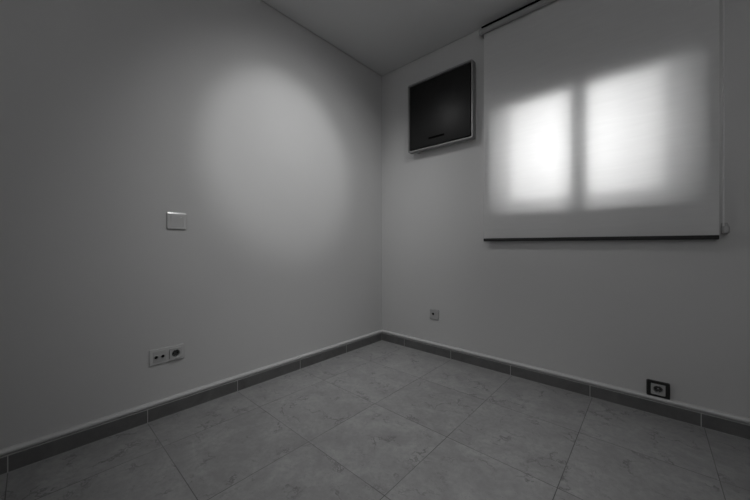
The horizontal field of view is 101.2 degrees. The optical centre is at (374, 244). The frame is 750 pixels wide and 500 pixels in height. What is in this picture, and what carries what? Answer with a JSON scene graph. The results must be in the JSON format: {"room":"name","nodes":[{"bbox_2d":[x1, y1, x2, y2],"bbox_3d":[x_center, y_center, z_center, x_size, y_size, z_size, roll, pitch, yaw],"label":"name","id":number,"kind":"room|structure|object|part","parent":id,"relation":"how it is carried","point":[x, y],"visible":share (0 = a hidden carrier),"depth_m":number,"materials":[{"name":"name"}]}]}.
{"room":"empty room","nodes":[
{"label":"empty room","id":0,"kind":"room"},
{"bbox_2d":[0,0,381,448],"bbox_3d":[-1.208,-0.356,1.853,0.460,2.514,4.220,0,0,42],"label":"wall","id":1,"kind":"structure","parent":0,"point":[235,117],"depth_m":1.63,"materials":[{"name":"paint"}]},
{"bbox_2d":[149,343,183,365],"bbox_3d":[-1.091,0.577,1.621,0.024,0.081,0.157,0,0,42],"label":"wall outlet","id":2,"kind":"object","parent":1,"relation":"attached to","point":[173,352],"visible":1,"depth_m":1.62,"materials":[{"name":"white plastic"}]},
{"bbox_2d":[167,212,185,229],"bbox_3d":[-1.064,-0.130,1.654,0.020,0.089,0.089,0,0,42],"label":"light switch","id":3,"kind":"object","parent":1,"relation":"attached to","point":[175,220],"visible":1,"depth_m":1.65,"materials":[{"name":"white plastic"}]},
{"bbox_2d":[0,330,381,475],"bbox_3d":[-1.029,0.852,1.693,0.019,0.098,3.300,0,0,42],"label":"baseboard","id":4,"kind":"structure","parent":1,"relation":"attached to","point":[21,455],"depth_m":1.57,"materials":[{"name":"tile"}]},
{"bbox_2d":[0,341,749,499],"bbox_3d":[0.062,0.961,0.715,3.870,0.120,4.220,0,0,42],"label":"floor","id":5,"kind":"structure","parent":0,"point":[381,420],"depth_m":1.38,"materials":[{"name":"tile"}]},
{"bbox_2d":[261,0,535,75],"bbox_3d":[0.062,-1.674,0.715,3.870,0.150,4.220,0,0,42],"label":"ceiling","id":6,"kind":"structure","parent":0,"point":[384,36],"depth_m":2.21,"materials":[{"name":"paint"}]},
{"bbox_2d":[382,0,749,417],"bbox_3d":[1.488,-0.356,1.962,3.410,2.514,0.460,0,0,42],"label":"wall","id":7,"kind":"structure","parent":0,"point":[620,313],"depth_m":1.91,"materials":[{"name":"paint"}]},
{"bbox_2d":[430,309,438,319],"bbox_3d":[0.487,0.571,2.538,0.084,0.084,0.016,0,0,42],"label":"outlet","id":8,"kind":"object","parent":7,"relation":"attached to","point":[434,313],"visible":1,"depth_m":2.53,"materials":[{"name":"white plastic"}]},
{"bbox_2d":[408,59,475,153],"bbox_3d":[0.522,-1.067,2.461,0.580,0.576,0.085,0,0,42],"label":"television","id":9,"kind":"object","parent":7,"relation":"attached to","point":[442,105],"visible":1,"depth_m":2.40,"materials":[{"name":"plastic"}]},
{"bbox_2d":[382,330,749,439],"bbox_3d":[1.157,0.852,1.937,2.950,0.098,0.019,0,0,42],"label":"baseboard","id":10,"kind":"structure","parent":7,"relation":"attached to","point":[715,420],"depth_m":1.81,"materials":[{"name":"tile"}]},
{"bbox_2d":[479,0,729,240],"bbox_3d":[1.210,-0.812,1.840,1.201,1.573,0.092,0,0,42],"label":"roller blind","id":11,"kind":"object","parent":7,"relation":"attached to","point":[601,117],"visible":1,"depth_m":1.76,"materials":[{"name":"fabric"}]},
{"bbox_3d":[1.232,-1.595,1.866,1.198,0.009,0.024,0,0,42],"label":"mounting rail","id":12,"kind":"part","parent":11,"relation":"part of","materials":[{"name":"black plastic"}]},
{"bbox_3d":[1.625,-0.800,1.436,0.004,1.461,0.028,0,0,42],"label":"bead chain","id":13,"kind":"part","parent":11,"relation":"part of","materials":[{"name":"plastic"}]},
{"bbox_2d":[646,379,669,399],"bbox_3d":[1.499,0.763,1.631,0.092,0.080,0.018,0,0,42],"label":"power socket","id":14,"kind":"object","parent":7,"relation":"attached to","point":[653,387],"visible":1,"depth_m":1.63,"materials":[{"name":"black plastic"}]}
]}

